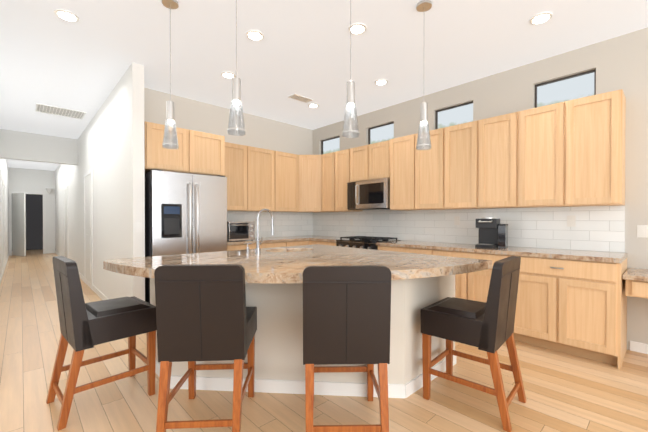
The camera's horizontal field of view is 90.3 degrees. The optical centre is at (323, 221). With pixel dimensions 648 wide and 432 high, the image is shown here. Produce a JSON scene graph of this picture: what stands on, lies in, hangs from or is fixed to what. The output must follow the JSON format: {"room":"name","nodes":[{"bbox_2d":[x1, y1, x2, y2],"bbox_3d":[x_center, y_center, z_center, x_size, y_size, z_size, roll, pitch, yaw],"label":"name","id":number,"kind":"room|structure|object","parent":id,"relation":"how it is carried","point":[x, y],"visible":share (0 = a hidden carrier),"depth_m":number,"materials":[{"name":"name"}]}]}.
{"room":"kitchen","nodes":[
{"label":"kitchen","id":0,"kind":"room"},
{"bbox_2d":[0,159,8,283],"bbox_3d":[-6.620,-0.303,6.521,0.138,3.000,12.012,0,1,-43],"label":"wall","id":1,"kind":"structure","parent":0,"point":[4,236],"depth_m":7.76,"materials":[{"name":"white paint"}]},
{"bbox_2d":[12,189,27,255],"bbox_3d":[-10.227,0.069,10.827,0.360,2.180,0.721,0,1,-43],"label":"door","id":2,"kind":"structure","parent":0,"point":[19,196],"depth_m":10.82,"materials":[{"name":"white paint"}]},
{"bbox_2d":[8,167,54,255],"bbox_3d":[-10.238,-0.334,11.419,1.340,3.000,0.157,0,1,-43],"label":"wall","id":3,"kind":"structure","parent":0,"point":[31,207],"depth_m":11.62,"materials":[{"name":"white paint"}]},
{"bbox_2d":[0,129,77,164],"bbox_3d":[-5.920,-1.524,6.734,1.220,0.560,0.150,0,1,-43],"label":"wall","id":4,"kind":"structure","parent":0,"point":[14,145],"depth_m":6.65,"materials":[{"name":"white paint"}]},
{"bbox_2d":[55,62,144,300],"bbox_3d":[-5.938,-0.310,7.725,0.138,3.000,11.192,0,1,-43],"label":"wall","id":5,"kind":"structure","parent":0,"point":[99,203],"depth_m":4.60,"materials":[{"name":"white paint"}]},
{"bbox_2d":[144,88,312,154],"bbox_3d":[-1.373,-0.295,5.389,3.310,3.000,0.150,0,1,-43],"label":"wall","id":6,"kind":"structure","parent":0,"point":[260,132],"depth_m":5.09,"materials":[{"name":"white paint"}]},
{"bbox_2d":[144,121,195,173],"bbox_3d":[-2.086,-0.892,4.169,0.565,0.550,0.640,0,1,-43],"label":"upper cabinet","id":7,"kind":"object","parent":6,"relation":"attached to","point":[183,159],"depth_m":3.93,"materials":[{"name":"brown wood"}]},
{"bbox_2d":[192,131,227,176],"bbox_3d":[-1.777,-0.894,4.461,0.565,0.550,0.640,0,1,-43],"label":"upper cabinet","id":8,"kind":"object","parent":6,"relation":"attached to","point":[211,149],"depth_m":4.30,"materials":[{"name":"brown wood"}]},
{"bbox_2d":[227,142,251,212],"bbox_3d":[-1.463,-0.668,4.964,0.580,1.010,0.340,0,1,-43],"label":"upper cabinet","id":9,"kind":"object","parent":6,"relation":"attached to","point":[239,179],"depth_m":4.91,"materials":[{"name":"brown wood"}]},
{"bbox_2d":[252,147,271,212],"bbox_3d":[-1.117,-0.670,5.289,0.650,1.010,0.340,0,1,-43],"label":"upper cabinet","id":10,"kind":"object","parent":6,"relation":"attached to","point":[261,158],"depth_m":5.18,"materials":[{"name":"brown wood"}]},
{"bbox_2d":[272,150,295,212],"bbox_3d":[-0.734,-0.672,5.619,0.640,1.010,0.384,0,1,-43],"label":"upper cabinet","id":11,"kind":"object","parent":6,"relation":"attached to","point":[283,163],"depth_m":5.48,"materials":[{"name":"brown wood"}]},
{"bbox_2d":[296,154,319,212],"bbox_3d":[-0.241,-0.674,5.881,0.678,1.010,0.678,0,1,-43],"label":"upper cabinet","id":12,"kind":"object","parent":6,"relation":"attached to","point":[307,166],"depth_m":5.69,"materials":[{"name":"brown wood"}]},
{"bbox_2d":[0,249,647,431],"bbox_3d":[-4.764,1.233,4.852,9.300,0.050,22.000,0,1,-43],"label":"floor","id":13,"kind":"structure","parent":0,"point":[565,392],"depth_m":2.25,"materials":[{"name":"brown wood"}]},
{"bbox_2d":[46,256,156,430],"bbox_3d":[-1.536,0.733,2.235,0.476,0.985,0.548,0,1,42],"label":"stool","id":14,"kind":"object","parent":13,"relation":"on","point":[83,325],"visible":0.96,"depth_m":2.10,"materials":[{"name":"black leather"}]},
{"bbox_2d":[145,169,226,302],"bbox_3d":[-1.858,0.305,4.238,0.920,1.815,0.809,0,1,-43],"label":"fridge","id":15,"kind":"object","parent":13,"relation":"on","point":[185,213],"visible":0.44,"depth_m":3.91,"materials":[{"name":"silver metal"}]},
{"bbox_2d":[154,264,256,431],"bbox_3d":[-0.698,0.734,2.000,0.476,0.985,0.548,0,0,-3],"label":"stool","id":16,"kind":"object","parent":13,"relation":"on","point":[204,312],"visible":0.98,"depth_m":1.79,"materials":[{"name":"black leather"}]},
{"bbox_2d":[227,245,244,250],"bbox_3d":[-1.368,0.768,4.870,0.578,0.880,0.620,0,1,-43],"label":"base cabinet","id":17,"kind":"object","parent":13,"relation":"on","point":[229,247],"depth_m":4.52,"materials":[{"name":"brown wood"}]},
{"bbox_2d":[103,209,491,397],"bbox_3d":[-0.190,0.551,2.547,2.290,1.344,2.120,0,1,-43],"label":"kitchen island","id":18,"kind":"object","parent":13,"relation":"on","point":[274,284],"visible":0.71,"depth_m":2.31,"materials":[{"name":"beige paint"}]},
{"bbox_2d":[237,209,273,252],"bbox_3d":[-0.636,0.087,3.110,0.390,0.424,0.117,0,1,-43],"label":"island faucet","id":19,"kind":"object","parent":18,"relation":"on","point":[257,250],"depth_m":3.13,"materials":[{"name":"silver metal"}]},
{"bbox_2d":[303,265,390,431],"bbox_3d":[0.119,0.735,1.960,0.476,0.985,0.548,0,0,-1],"label":"stool","id":20,"kind":"object","parent":13,"relation":"on","point":[346,314],"visible":1,"depth_m":1.75,"materials":[{"name":"black leather"}]},
{"bbox_2d":[455,277,489,301],"bbox_3d":[1.797,0.763,3.758,0.633,0.905,0.960,0,1,-43],"label":"base cabinet","id":21,"kind":"object","parent":13,"relation":"on","point":[469,288],"depth_m":3.51,"materials":[{"name":"brown wood"}]},
{"bbox_2d":[421,256,525,431],"bbox_3d":[1.028,0.733,2.214,0.548,0.985,0.476,0,1,42],"label":"stool","id":22,"kind":"object","parent":13,"relation":"on","point":[488,326],"visible":1,"depth_m":2.08,"materials":[{"name":"black leather"}]},
{"bbox_2d":[513,253,627,369],"bbox_3d":[2.341,0.767,3.180,0.633,0.905,0.908,0,1,-43],"label":"base cabinet","id":23,"kind":"object","parent":13,"relation":"on","point":[593,326],"depth_m":2.88,"materials":[{"name":"brown wood"}]},
{"bbox_2d":[227,237,623,292],"bbox_3d":[0.547,0.311,3.978,2.148,0.045,4.538,0,1,-43],"label":"countertop","id":24,"kind":"structure","parent":23,"relation":"on","point":[582,270],"depth_m":3.19,"materials":[{"name":"beige stone"}]},
{"bbox_2d":[227,221,254,241],"bbox_3d":[-1.299,0.145,4.810,0.420,0.284,0.399,0,1,-43],"label":"toaster oven","id":25,"kind":"object","parent":24,"relation":"on","point":[240,230],"visible":0.88,"depth_m":4.68,"materials":[{"name":"silver metal"}]},
{"bbox_2d":[336,236,400,249],"bbox_3d":[0.661,0.727,4.907,0.653,0.962,0.780,0,1,-43],"label":"range","id":26,"kind":"object","parent":24,"relation":"in","point":[365,242],"depth_m":4.76,"materials":[{"name":"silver metal"}]},
{"bbox_2d":[475,218,507,248],"bbox_3d":[1.885,0.127,3.625,0.293,0.337,0.321,0,0,37],"label":"coffee maker","id":27,"kind":"object","parent":24,"relation":"on","point":[493,233],"visible":1,"depth_m":3.58,"materials":[{"name":"black plastic"}]},
{"bbox_2d":[0,0,647,170],"bbox_3d":[-4.764,-1.817,4.832,9.300,0.050,22.000,0,1,-43],"label":"ceiling","id":28,"kind":"structure","parent":0,"point":[407,50],"depth_m":3.33,"materials":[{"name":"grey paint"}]},
{"bbox_2d":[35,103,86,119],"bbox_3d":[-4.298,-1.788,5.271,0.620,0.012,0.500,0,1,-43],"label":"ceiling vent","id":29,"kind":"object","parent":28,"relation":"in","point":[58,111],"visible":1,"depth_m":5.26,"materials":[{"name":"white metal"}]},
{"bbox_2d":[54,9,78,21],"bbox_3d":[-2.217,-1.770,2.781,0.170,0.015,0.170,0,1,-43],"label":"recessed light","id":30,"kind":"object","parent":28,"relation":"in","point":[66,15],"visible":0.98,"depth_m":2.76,"materials":[{"name":"white"}]},
{"bbox_2d":[162,0,178,148],"bbox_3d":[-1.246,-1.187,2.614,0.124,1.179,0.124,0,1,-43],"label":"pendant light","id":31,"kind":"object","parent":28,"relation":"hanging from","point":[170,140],"visible":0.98,"depth_m":2.60,"materials":[{"name":"clear glass"}]},
{"bbox_2d":[221,71,235,78],"bbox_3d":[-1.163,-1.777,3.923,0.170,0.015,0.170,0,1,-43],"label":"recessed light","id":32,"kind":"object","parent":28,"relation":"in","point":[227,74],"visible":0.85,"depth_m":3.90,"materials":[{"name":"white"}]},
{"bbox_2d":[227,0,245,135],"bbox_3d":[-0.594,-1.184,2.183,0.124,1.179,0.124,0,1,-43],"label":"pendant light","id":33,"kind":"object","parent":28,"relation":"hanging from","point":[236,126],"visible":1,"depth_m":2.16,"materials":[{"name":"clear glass"}]},
{"bbox_2d":[246,30,263,40],"bbox_3d":[-0.658,-1.772,3.080,0.170,0.015,0.170,0,1,-43],"label":"recessed light","id":34,"kind":"object","parent":28,"relation":"in","point":[255,35],"visible":0.98,"depth_m":3.06,"materials":[{"name":"white"}]},
{"bbox_2d":[288,93,312,102],"bbox_3d":[-0.340,-1.784,4.683,0.340,0.012,0.160,0,1,-43],"label":"ceiling vent","id":35,"kind":"object","parent":28,"relation":"in","point":[294,96],"visible":0.98,"depth_m":4.67,"materials":[{"name":"white metal"}]},
{"bbox_2d":[308,103,318,107],"bbox_3d":[-0.162,-1.784,4.975,0.170,0.015,0.170,0,1,-43],"label":"recessed light","id":36,"kind":"object","parent":28,"relation":"in","point":[313,105],"visible":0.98,"depth_m":4.95,"materials":[{"name":"white"}]},
{"bbox_2d":[342,0,358,137],"bbox_3d":[0.186,-1.184,2.245,0.124,1.179,0.124,0,1,-43],"label":"pendant light","id":37,"kind":"object","parent":28,"relation":"hanging from","point":[350,128],"visible":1,"depth_m":2.22,"materials":[{"name":"clear glass"}]},
{"bbox_2d":[348,23,366,34],"bbox_3d":[0.308,-1.771,2.973,0.170,0.015,0.170,0,1,-43],"label":"recessed light","id":38,"kind":"object","parent":28,"relation":"in","point":[358,28],"visible":0.88,"depth_m":2.96,"materials":[{"name":"white"}]},
{"bbox_2d":[375,79,387,84],"bbox_3d":[0.732,-1.779,4.127,0.170,0.015,0.170,0,1,-43],"label":"recessed light","id":39,"kind":"object","parent":28,"relation":"in","point":[381,81],"visible":1,"depth_m":4.11,"materials":[{"name":"white"}]},
{"bbox_2d":[416,0,431,149],"bbox_3d":[0.821,-1.187,2.650,0.124,1.179,0.124,0,1,-43],"label":"pendant light","id":40,"kind":"object","parent":28,"relation":"hanging from","point":[423,141],"visible":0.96,"depth_m":2.63,"materials":[{"name":"glass"}]},
{"bbox_2d":[529,12,552,24],"bbox_3d":[1.895,-1.770,2.818,0.170,0.015,0.170,0,1,-43],"label":"recessed light","id":41,"kind":"object","parent":28,"relation":"in","point":[540,18],"visible":0.92,"depth_m":2.80,"materials":[{"name":"white"}]},
{"bbox_2d":[313,27,647,349],"bbox_3d":[2.861,-0.281,3.195,0.150,3.000,9.150,0,1,-43],"label":"wall","id":42,"kind":"structure","parent":0,"point":[619,62],"depth_m":3.22,"materials":[{"name":"grey paint"}]},
{"bbox_2d":[320,152,335,212],"bbox_3d":[0.175,-0.672,5.655,0.383,1.010,0.459,0,1,-43],"label":"upper cabinet","id":43,"kind":"object","parent":42,"relation":"attached to","point":[327,161],"depth_m":5.56,"materials":[{"name":"brown wood"}]},
{"bbox_2d":[321,136,339,154],"bbox_3d":[0.158,-1.400,6.075,0.070,0.318,0.538,0,1,-43],"label":"window","id":44,"kind":"structure","parent":42,"relation":"in","point":[330,145],"depth_m":6.11,"materials":[{"name":"clear glass"}]},
{"bbox_2d":[344,177,351,208],"bbox_3d":[0.574,-0.444,5.217,0.403,0.500,0.178,0,1,-43],"label":"upper cabinet","id":45,"kind":"object","parent":42,"relation":"attached to","point":[347,180],"depth_m":5.14,"materials":[{"name":"brown wood"}]},
{"bbox_2d":[336,149,367,212],"bbox_3d":[0.416,-0.671,5.430,0.340,1.010,0.480,0,1,-43],"label":"upper cabinet","id":46,"kind":"object","parent":42,"relation":"attached to","point":[341,156],"depth_m":5.35,"materials":[{"name":"brown wood"}]},
{"bbox_2d":[348,146,363,176],"bbox_3d":[0.689,-0.899,5.139,0.340,0.550,0.455,0,1,-43],"label":"upper cabinet","id":47,"kind":"object","parent":42,"relation":"attached to","point":[355,155],"depth_m":5.11,"materials":[{"name":"brown wood"}]},
{"bbox_2d":[352,173,387,208],"bbox_3d":[0.820,-0.442,4.927,0.443,0.500,0.582,0,1,-43],"label":"upper cabinet","id":48,"kind":"object","parent":42,"relation":"attached to","point":[369,190],"depth_m":4.82,"materials":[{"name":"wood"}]},
{"bbox_2d":[347,178,389,210],"bbox_3d":[0.759,-0.398,4.992,0.443,0.440,0.760,0,1,-43],"label":"microwave","id":49,"kind":"object","parent":48,"relation":"in","point":[371,194],"depth_m":4.84,"materials":[{"name":"silver metal"}]},
{"bbox_2d":[364,141,383,172],"bbox_3d":[0.905,-0.897,4.909,0.340,0.550,0.455,0,1,-43],"label":"upper cabinet","id":50,"kind":"object","parent":42,"relation":"attached to","point":[373,153],"depth_m":4.83,"materials":[{"name":"brown wood"}]},
{"bbox_2d":[368,122,393,144],"bbox_3d":[0.953,-1.394,5.230,0.070,0.318,0.538,0,1,-43],"label":"window","id":51,"kind":"structure","parent":42,"relation":"in","point":[381,133],"depth_m":5.25,"materials":[{"name":"clear glass"}]},
{"bbox_2d":[384,135,415,212],"bbox_3d":[1.201,-0.670,4.596,0.340,1.020,0.550,0,1,-43],"label":"upper cabinet","id":52,"kind":"object","parent":42,"relation":"attached to","point":[396,149],"depth_m":4.55,"materials":[{"name":"brown wood"}]},
{"bbox_2d":[408,129,435,212],"bbox_3d":[1.482,-0.668,4.297,0.340,1.020,0.550,0,1,-43],"label":"upper cabinet","id":53,"kind":"object","parent":42,"relation":"attached to","point":[421,163],"depth_m":4.27,"materials":[{"name":"brown wood"}]},
{"bbox_2d":[227,205,624,252],"bbox_3d":[0.540,0.049,3.984,2.148,0.490,4.518,0,1,-43],"label":"backsplash","id":54,"kind":"structure","parent":42,"relation":"attached to","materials":[{"name":"tile"}]},
{"bbox_2d":[436,122,467,208],"bbox_3d":[1.763,-0.666,3.999,0.340,1.020,0.550,0,1,-43],"label":"upper cabinet","id":55,"kind":"object","parent":42,"relation":"attached to","point":[451,141],"depth_m":3.96,"materials":[{"name":"brown wood"}]},
{"bbox_2d":[435,101,472,128],"bbox_3d":[1.775,-1.389,4.356,0.070,0.318,0.538,0,1,-43],"label":"window","id":56,"kind":"structure","parent":42,"relation":"in","point":[455,115],"depth_m":4.37,"materials":[{"name":"clear glass"}]},
{"bbox_2d":[468,114,507,208],"bbox_3d":[2.044,-0.664,3.700,0.340,1.020,0.550,0,1,-43],"label":"upper cabinet","id":57,"kind":"object","parent":42,"relation":"attached to","point":[488,137],"depth_m":3.66,"materials":[{"name":"brown wood"}]},
{"bbox_2d":[508,103,555,208],"bbox_3d":[2.325,-0.662,3.401,0.340,1.020,0.550,0,1,-43],"label":"upper cabinet","id":58,"kind":"object","parent":42,"relation":"attached to","point":[546,183],"depth_m":3.36,"materials":[{"name":"brown wood"}]},
{"bbox_2d":[535,69,595,107],"bbox_3d":[2.598,-1.383,3.482,0.070,0.318,0.538,0,1,-43],"label":"window","id":59,"kind":"structure","parent":42,"relation":"in","point":[575,86],"depth_m":3.47,"materials":[{"name":"clear glass"}]},
{"bbox_2d":[552,89,625,208],"bbox_3d":[2.582,-0.661,3.128,0.340,1.020,0.480,0,1,-43],"label":"upper cabinet","id":60,"kind":"object","parent":42,"relation":"attached to","point":[588,133],"depth_m":3.01,"materials":[{"name":"brown wood"}]},
{"bbox_2d":[630,341,647,353],"bbox_3d":[4.416,1.185,1.433,0.012,0.090,4.440,0,1,-43],"label":"baseboard","id":61,"kind":"structure","parent":42,"relation":"attached to","point":[638,347],"depth_m":3.00,"materials":[{"name":"white wood"}]},
{"bbox_2d":[624,269,647,280],"bbox_3d":[3.184,0.465,2.328,0.568,0.040,1.478,0,1,-43],"label":"countertop","id":62,"kind":"structure","parent":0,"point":[633,274],"depth_m":2.67,"materials":[{"name":"beige stone"}]}
]}

